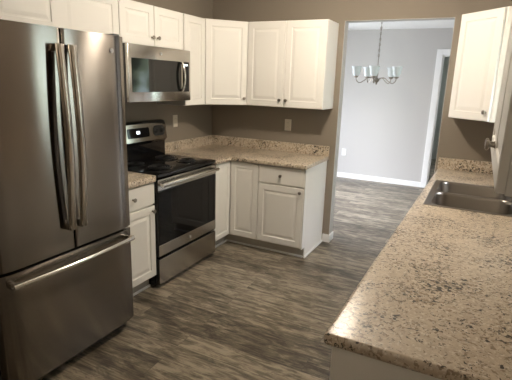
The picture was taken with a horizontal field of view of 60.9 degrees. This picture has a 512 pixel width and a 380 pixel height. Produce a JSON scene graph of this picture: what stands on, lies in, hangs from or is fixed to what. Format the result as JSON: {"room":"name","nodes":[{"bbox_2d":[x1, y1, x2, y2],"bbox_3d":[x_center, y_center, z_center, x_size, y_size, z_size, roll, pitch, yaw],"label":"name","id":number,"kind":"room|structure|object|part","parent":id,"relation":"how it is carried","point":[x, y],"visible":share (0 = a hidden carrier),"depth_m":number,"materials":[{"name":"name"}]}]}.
{"room":"kitchen","nodes":[
{"label":"kitchen","id":0,"kind":"room"},
{"bbox_2d":[125,0,212,142],"bbox_3d":[-1.894,-0.276,2.411,0.120,2.500,6.115,9,16,26],"label":"wall","id":1,"kind":"structure","parent":0,"point":[194,121],"depth_m":4.36,"materials":[{"name":"brown paint"}]},
{"bbox_2d":[0,0,59,27],"bbox_3d":[-1.547,-1.044,2.331,0.354,0.305,0.920,9,16,26],"label":"upper cabinet","id":2,"kind":"object","parent":1,"relation":"attached to","point":[40,12],"visible":0.6,"depth_m":2.52,"materials":[{"name":"white wood"}]},
{"bbox_2d":[58,0,118,33],"bbox_3d":[-1.232,-0.952,3.002,0.354,0.788,0.511,9,16,26],"label":"upper cabinet","id":3,"kind":"object","parent":1,"relation":"attached to","point":[96,16],"visible":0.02,"depth_m":2.88,"materials":[{"name":"white wood"}]},
{"bbox_2d":[118,0,182,49],"bbox_3d":[-0.930,-1.314,3.504,0.354,0.310,0.773,9,16,26],"label":"upper cabinet","id":4,"kind":"object","parent":1,"relation":"attached to","point":[139,23],"visible":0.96,"depth_m":3.39,"materials":[{"name":"white wood"}]},
{"bbox_3d":[-0.898,-1.255,3.273,0.020,0.302,0.375,9,16,26],"label":"door","id":5,"kind":"part","parent":4,"relation":"part of","materials":[{"name":"white wood"}]},
{"bbox_2d":[123,43,189,102],"bbox_3d":[-0.903,-0.952,3.574,0.440,0.421,0.771,9,16,26],"label":"microwave","id":6,"kind":"object","parent":4,"relation":"attached to","point":[151,73],"visible":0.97,"depth_m":3.42,"materials":[{"name":"grey metal"}]},
{"bbox_3d":[-0.620,-0.965,3.705,0.053,0.245,0.025,9,16,26],"label":"handle","id":7,"kind":"part","parent":6,"relation":"part of","materials":[{"name":"silver metal"}]},
{"bbox_3d":[-0.608,-0.982,3.780,0.004,0.248,0.085,9,16,26],"label":"control panel","id":8,"kind":"part","parent":6,"relation":"part of","materials":[{"name":"black glass"}]},
{"bbox_3d":[-0.724,-1.332,3.602,0.020,0.302,0.375,9,16,26],"label":"door","id":9,"kind":"part","parent":4,"relation":"part of","materials":[{"name":"white wood"}]},
{"bbox_2d":[173,115,177,126],"bbox_3d":[-0.806,-0.690,4.351,0.009,0.118,0.072,9,16,26],"label":"wall outlet","id":10,"kind":"object","parent":1,"relation":"attached to","point":[175,117],"visible":1,"depth_m":4.35,"materials":[{"name":"beige plastic"}]},
{"bbox_2d":[157,13,204,105],"bbox_3d":[-0.686,-1.194,4.040,0.354,0.788,0.324,9,16,26],"label":"upper cabinet","id":11,"kind":"object","parent":1,"relation":"attached to","point":[193,26],"visible":0.29,"depth_m":3.98,"materials":[{"name":"white wood"}]},
{"bbox_3d":[-0.564,-1.175,3.980,0.020,0.778,0.321,9,16,26],"label":"door","id":12,"kind":"part","parent":11,"relation":"part of","materials":[{"name":"white wood"}]},
{"bbox_2d":[203,18,248,104],"bbox_3d":[-0.349,-1.272,4.396,0.623,0.788,0.631,9,16,26],"label":"upper cabinet","id":13,"kind":"object","parent":1,"relation":"attached to","point":[226,41],"visible":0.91,"depth_m":4.18,"materials":[{"name":"white wood"}]},
{"bbox_2d":[39,159,435,379],"bbox_3d":[0.523,0.484,5.046,4.332,0.100,12.820,9,16,26],"label":"floor","id":14,"kind":"structure","parent":0,"point":[240,312],"depth_m":3.18,"materials":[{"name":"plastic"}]},
{"bbox_2d":[0,19,134,379],"bbox_3d":[-1.301,0.053,2.490,0.878,1.860,0.880,9,16,26],"label":"refrigerator","id":15,"kind":"object","parent":14,"relation":"on","point":[66,264],"visible":1,"depth_m":2.23,"materials":[{"name":"grey metal"}]},
{"bbox_3d":[-1.101,-0.198,2.070,0.076,1.133,0.436,9,16,26],"label":"door","id":16,"kind":"part","parent":15,"relation":"part of","materials":[{"name":"silver metal"}]},
{"bbox_3d":[-0.956,-0.245,2.192,0.069,0.939,0.048,9,16,26],"label":"handle","id":17,"kind":"part","parent":15,"relation":"part of","materials":[{"name":"silver metal"}]},
{"bbox_3d":[-1.028,0.625,2.479,0.076,0.624,0.880,9,16,26],"label":"freezer drawer","id":18,"kind":"part","parent":15,"relation":"part of","materials":[{"name":"silver metal"}]},
{"bbox_3d":[-0.922,-0.260,2.257,0.069,0.939,0.048,9,16,26],"label":"handle","id":19,"kind":"part","parent":15,"relation":"part of","materials":[{"name":"silver metal"}]},
{"bbox_3d":[-0.898,-0.287,2.455,0.076,1.133,0.436,9,16,26],"label":"door","id":20,"kind":"part","parent":15,"relation":"part of","materials":[{"name":"silver metal"}]},
{"bbox_2d":[128,183,155,295],"bbox_3d":[-1.139,0.369,3.283,0.639,0.874,0.470,9,16,26],"label":"base cabinet","id":21,"kind":"object","parent":14,"relation":"on","point":[142,211],"visible":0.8,"depth_m":3.23,"materials":[{"name":"white wood"}]},
{"bbox_3d":[-0.960,0.813,3.292,0.012,0.020,0.470,9,16,26],"label":"shoe molding","id":22,"kind":"part","parent":21,"relation":"part of","materials":[{"name":"white paint"}]},
{"bbox_2d":[128,171,155,188],"bbox_3d":[-1.128,-0.124,3.163,0.627,0.139,0.476,9,16,26],"label":"countertop","id":23,"kind":"structure","parent":21,"relation":"on","point":[135,179],"depth_m":3.15,"materials":[{"name":"stone"}]},
{"bbox_3d":[-0.879,0.070,3.076,0.020,0.161,0.466,9,16,26],"label":"drawer","id":24,"kind":"part","parent":21,"relation":"part of","materials":[{"name":"white wood"}]},
{"bbox_2d":[126,119,219,285],"bbox_3d":[-0.807,0.059,3.785,0.685,1.252,0.811,9,16,26],"label":"electric range","id":25,"kind":"object","parent":14,"relation":"on","point":[184,186],"visible":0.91,"depth_m":3.69,"materials":[{"name":"silver metal"}]},
{"bbox_3d":[-1.014,-0.493,3.765,0.015,0.083,0.270,9,16,26],"label":"control panel","id":26,"kind":"part","parent":25,"relation":"part of","materials":[{"name":"black glass"}]},
{"bbox_3d":[-0.892,-0.550,3.999,0.016,0.093,0.160,9,16,26],"label":"knob plate","id":27,"kind":"part","parent":25,"relation":"part of","materials":[{"name":"black plastic"}]},
{"bbox_2d":[127,154,215,178],"bbox_3d":[-0.792,-0.224,3.711,0.551,0.045,0.811,9,16,26],"label":"cooktop","id":28,"kind":"object","parent":25,"relation":"in","point":[164,166],"depth_m":3.67,"materials":[{"name":"black glass"}]},
{"bbox_3d":[-0.580,0.145,3.685,0.044,0.623,0.811,9,16,26],"label":"oven door","id":29,"kind":"part","parent":25,"relation":"part of","materials":[{"name":"black glass"}]},
{"bbox_3d":[-0.594,0.565,3.791,0.042,0.218,0.811,9,16,26],"label":"storage drawer","id":30,"kind":"part","parent":25,"relation":"part of","materials":[{"name":"silver metal"}]},
{"bbox_3d":[-0.573,0.569,3.780,0.004,0.205,0.811,9,16,26],"label":"drawer","id":31,"kind":"part","parent":25,"relation":"part of","materials":[{"name":"silver metal"}]},
{"bbox_3d":[-0.559,0.146,3.675,0.003,0.428,0.809,9,16,26],"label":"glass","id":32,"kind":"part","parent":25,"relation":"part of","materials":[{"name":"black glass"}]},
{"bbox_3d":[-0.526,-0.111,3.587,0.060,0.031,0.786,9,16,26],"label":"handle","id":33,"kind":"part","parent":25,"relation":"part of","materials":[{"name":"silver metal"}]},
{"bbox_2d":[214,161,259,247],"bbox_3d":[-0.325,0.082,4.537,0.914,0.874,0.910,9,16,26],"label":"base cabinet","id":34,"kind":"object","parent":14,"relation":"on","point":[236,210],"visible":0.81,"depth_m":4.25,"materials":[{"name":"white wood"}]},
{"bbox_3d":[-0.336,0.109,4.196,0.020,0.746,0.292,9,16,26],"label":"door","id":35,"kind":"part","parent":34,"relation":"part of","materials":[{"name":"white wood"}]},
{"bbox_3d":[-0.224,0.585,4.296,0.384,0.020,0.381,9,16,26],"label":"shoe molding","id":36,"kind":"part","parent":34,"relation":"part of","materials":[{"name":"white paint"}]},
{"bbox_3d":[-0.117,0.099,4.265,0.296,0.746,0.020,9,16,26],"label":"door","id":37,"kind":"part","parent":34,"relation":"part of","materials":[{"name":"white wood"}]},
{"bbox_2d":[165,135,329,169],"bbox_3d":[-0.091,-0.377,4.308,1.404,0.139,0.909,9,16,26],"label":"countertop","id":38,"kind":"structure","parent":34,"relation":"on","point":[222,149],"depth_m":4.44,"materials":[{"name":"stone"}]},
{"bbox_2d":[257,161,326,257],"bbox_3d":[0.362,0.151,4.348,0.487,0.874,0.639,9,16,26],"label":"base cabinet","id":39,"kind":"object","parent":14,"relation":"on","point":[290,200],"visible":0.96,"depth_m":4.12,"materials":[{"name":"white wood"}]},
{"bbox_3d":[0.222,0.237,4.118,0.459,0.570,0.020,9,16,26],"label":"door","id":40,"kind":"part","parent":39,"relation":"part of","materials":[{"name":"white wood"}]},
{"bbox_3d":[0.239,0.607,4.270,0.462,0.020,0.012,9,16,26],"label":"shoe molding","id":41,"kind":"part","parent":39,"relation":"part of","materials":[{"name":"white paint"}]},
{"bbox_3d":[0.234,-0.132,4.026,0.459,0.161,0.020,9,16,26],"label":"drawer","id":42,"kind":"part","parent":39,"relation":"part of","materials":[{"name":"white wood"}]},
{"bbox_3d":[0.579,0.589,4.383,0.012,0.022,0.530,9,16,26],"label":"shoe molding","id":43,"kind":"part","parent":39,"relation":"part of","materials":[{"name":"white paint"}]},
{"bbox_3d":[0.567,0.180,4.257,0.012,0.874,0.595,9,16,26],"label":"panel","id":44,"kind":"part","parent":39,"relation":"part of","materials":[{"name":"white wood"}]},
{"bbox_2d":[329,346,441,379],"bbox_3d":[0.686,0.845,1.612,0.708,0.874,0.803,9,16,26],"label":"base cabinet","id":45,"kind":"object","parent":14,"relation":"on","point":[345,365],"visible":0.02,"depth_m":1.27,"materials":[{"name":"white wood"}]},
{"bbox_2d":[324,157,511,379],"bbox_3d":[1.219,0.126,2.466,0.702,0.139,3.111,9,16,26],"label":"countertop","id":46,"kind":"structure","parent":45,"relation":"on","point":[435,301],"depth_m":1.52,"materials":[{"name":"stone"}]},
{"bbox_2d":[423,180,511,216],"bbox_3d":[1.464,0.127,2.970,0.542,0.180,0.825,9,16,26],"label":"sink","id":47,"kind":"object","parent":46,"relation":"in","point":[446,194],"visible":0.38,"depth_m":2.99,"materials":[{"name":"metal"}]},
{"bbox_3d":[1.374,0.165,2.799,0.462,0.176,0.382,9,16,26],"label":"bowl","id":48,"kind":"part","parent":47,"relation":"part of","materials":[{"name":"metal"}]},
{"bbox_3d":[1.554,0.086,3.141,0.462,0.176,0.382,9,16,26],"label":"bowl","id":49,"kind":"part","parent":47,"relation":"part of","materials":[{"name":"metal"}]},
{"bbox_2d":[212,0,511,234],"bbox_3d":[0.902,-0.661,4.311,3.092,2.500,0.115,9,16,26],"label":"wall","id":50,"kind":"structure","parent":0,"point":[464,139],"depth_m":4.23,"materials":[{"name":"brown paint"}]},
{"bbox_2d":[284,119,290,130],"bbox_3d":[0.332,-0.677,4.535,0.072,0.118,0.009,9,16,26],"label":"wall outlet","id":51,"kind":"object","parent":50,"relation":"attached to","point":[287,121],"visible":1,"depth_m":4.53,"materials":[{"name":"beige plastic"}]},
{"bbox_2d":[246,19,338,109],"bbox_3d":[0.335,-1.204,4.211,0.795,0.788,0.354,9,16,26],"label":"upper cabinet","id":52,"kind":"object","parent":50,"relation":"attached to","point":[292,63],"visible":1,"depth_m":4.07,"materials":[{"name":"white wood"}]},
{"bbox_3d":[0.095,-1.204,4.178,0.394,0.778,0.020,9,16,26],"label":"door","id":53,"kind":"part","parent":52,"relation":"part of","materials":[{"name":"white wood"}]},
{"bbox_3d":[0.450,-1.149,4.005,0.394,0.778,0.020,9,16,26],"label":"door","id":54,"kind":"part","parent":52,"relation":"part of","materials":[{"name":"white wood"}]},
{"bbox_2d":[322,231,332,242],"bbox_3d":[0.145,0.399,4.956,1.475,0.085,0.141,9,16,26],"label":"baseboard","id":55,"kind":"object","parent":50,"relation":"attached to","point":[325,237],"visible":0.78,"depth_m":4.60,"materials":[{"name":"white paint"}]},
{"bbox_2d":[329,17,454,233],"bbox_3d":[1.246,-0.503,4.167,0.949,2.114,0.115,9,16,26],"label":"doorway","id":56,"kind":"structure","parent":50,"relation":"in","point":[444,18],"depth_m":4.24,"materials":[{"name":"grey paint"}]},
{"bbox_2d":[437,157,492,173],"bbox_3d":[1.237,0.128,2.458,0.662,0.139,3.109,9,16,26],"label":"backsplash","id":57,"kind":"structure","parent":50,"relation":"attached to","point":[443,163],"depth_m":3.83,"materials":[{"name":"stone"}]},
{"bbox_2d":[448,6,511,122],"bbox_3d":[1.853,-0.933,3.322,0.612,0.788,0.621,9,16,26],"label":"upper cabinet","id":58,"kind":"object","parent":50,"relation":"attached to","point":[484,35],"visible":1,"depth_m":3.20,"materials":[{"name":"white wood"}]},
{"bbox_2d":[337,28,452,181],"bbox_3d":[1.972,-1.400,7.407,4.092,2.500,0.115,9,16,26],"label":"wall","id":59,"kind":"structure","parent":0,"point":[383,129],"depth_m":7.22,"materials":[{"name":"grey paint"}]},
{"bbox_2d":[337,172,420,186],"bbox_3d":[1.904,-0.216,7.643,4.091,0.085,0.015,9,16,26],"label":"baseboard","id":60,"kind":"structure","parent":59,"relation":"attached to","point":[339,174],"depth_m":7.52,"materials":[{"name":"white paint"}]},
{"bbox_2d":[420,49,450,187],"bbox_3d":[3.224,-1.054,6.818,0.968,2.193,0.133,9,16,26],"label":"trim","id":61,"kind":"structure","parent":59,"relation":"attached to","point":[441,53],"depth_m":6.93,"materials":[{"name":"white paint"}]},
{"bbox_2d":[348,20,454,29],"bbox_3d":[0.604,-2.037,4.415,4.332,0.100,12.820,9,16,26],"label":"ceiling","id":62,"kind":"structure","parent":0,"point":[425,24],"depth_m":6.45,"materials":[{"name":"white paint"}]},
{"bbox_2d":[352,23,402,84],"bbox_3d":[1.592,-1.804,5.611,0.646,0.870,0.633,9,16,26],"label":"chandelier","id":63,"kind":"object","parent":62,"relation":"hanging from","point":[372,70],"visible":0.95,"depth_m":5.65,"materials":[{"name":"silver metal"}]},
{"bbox_3d":[1.321,-1.564,5.717,0.138,0.125,0.138,9,16,26],"label":"lamp shade","id":64,"kind":"part","parent":63,"relation":"part of","materials":[{"name":"clear glass"}]},
{"bbox_3d":[1.528,-1.616,5.949,0.138,0.125,0.138,9,16,26],"label":"lamp shade","id":65,"kind":"part","parent":63,"relation":"part of","materials":[{"name":"clear glass"}]},
{"bbox_3d":[1.483,-1.494,5.456,0.138,0.125,0.138,9,16,26],"label":"lamp shade","id":66,"kind":"part","parent":63,"relation":"part of","materials":[{"name":"clear glass"}]},
{"bbox_3d":[1.599,-1.883,5.613,0.020,0.658,0.019,-3,15,-18],"label":"chain","id":67,"kind":"part","parent":63,"relation":"part of","materials":[{"name":"silver metal"}]},
{"bbox_3d":[1.818,-1.577,5.831,0.138,0.125,0.138,9,16,26],"label":"lamp shade","id":68,"kind":"part","parent":63,"relation":"part of","materials":[{"name":"clear glass"}]},
{"bbox_3d":[1.790,-1.502,5.526,0.138,0.125,0.138,9,16,26],"label":"lamp shade","id":69,"kind":"part","parent":63,"relation":"part of","materials":[{"name":"clear glass"}]},
{"bbox_2d":[431,57,449,158],"bbox_3d":[3.730,-1.589,8.387,2.112,2.500,3.265,9,16,26],"label":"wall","id":70,"kind":"structure","parent":0,"point":[446,59],"depth_m":9.85,"materials":[{"name":"grey paint"}]},
{"bbox_3d":[0.963,0.166,1.011,0.120,2.500,6.115,9,16,26],"label":"wall","id":71,"kind":"structure","parent":0,"visible":0},
{"bbox_2d":[485,19,511,196],"bbox_3d":[0.887,-0.437,1.213,0.354,0.788,0.858,9,16,26],"label":"upper cabinet","id":72,"kind":"object","parent":71,"relation":"attached to","point":[501,143],"visible":1,"depth_m":1.08,"materials":[{"name":"white wood"}]},
{"bbox_3d":[0.718,-0.137,1.334,0.029,0.031,0.032,9,16,26],"label":"knob","id":73,"kind":"part","parent":72,"relation":"part of","materials":[{"name":"silver metal"}]},
{"bbox_3d":[0.863,-0.499,1.459,0.020,0.778,0.425,9,16,26],"label":"door","id":74,"kind":"part","parent":72,"relation":"part of","materials":[{"name":"white wood"}]},
{"bbox_3d":[0.667,-0.412,1.087,0.020,0.778,0.425,9,16,26],"label":"door","id":75,"kind":"part","parent":72,"relation":"part of","materials":[{"name":"white wood"}]}
]}

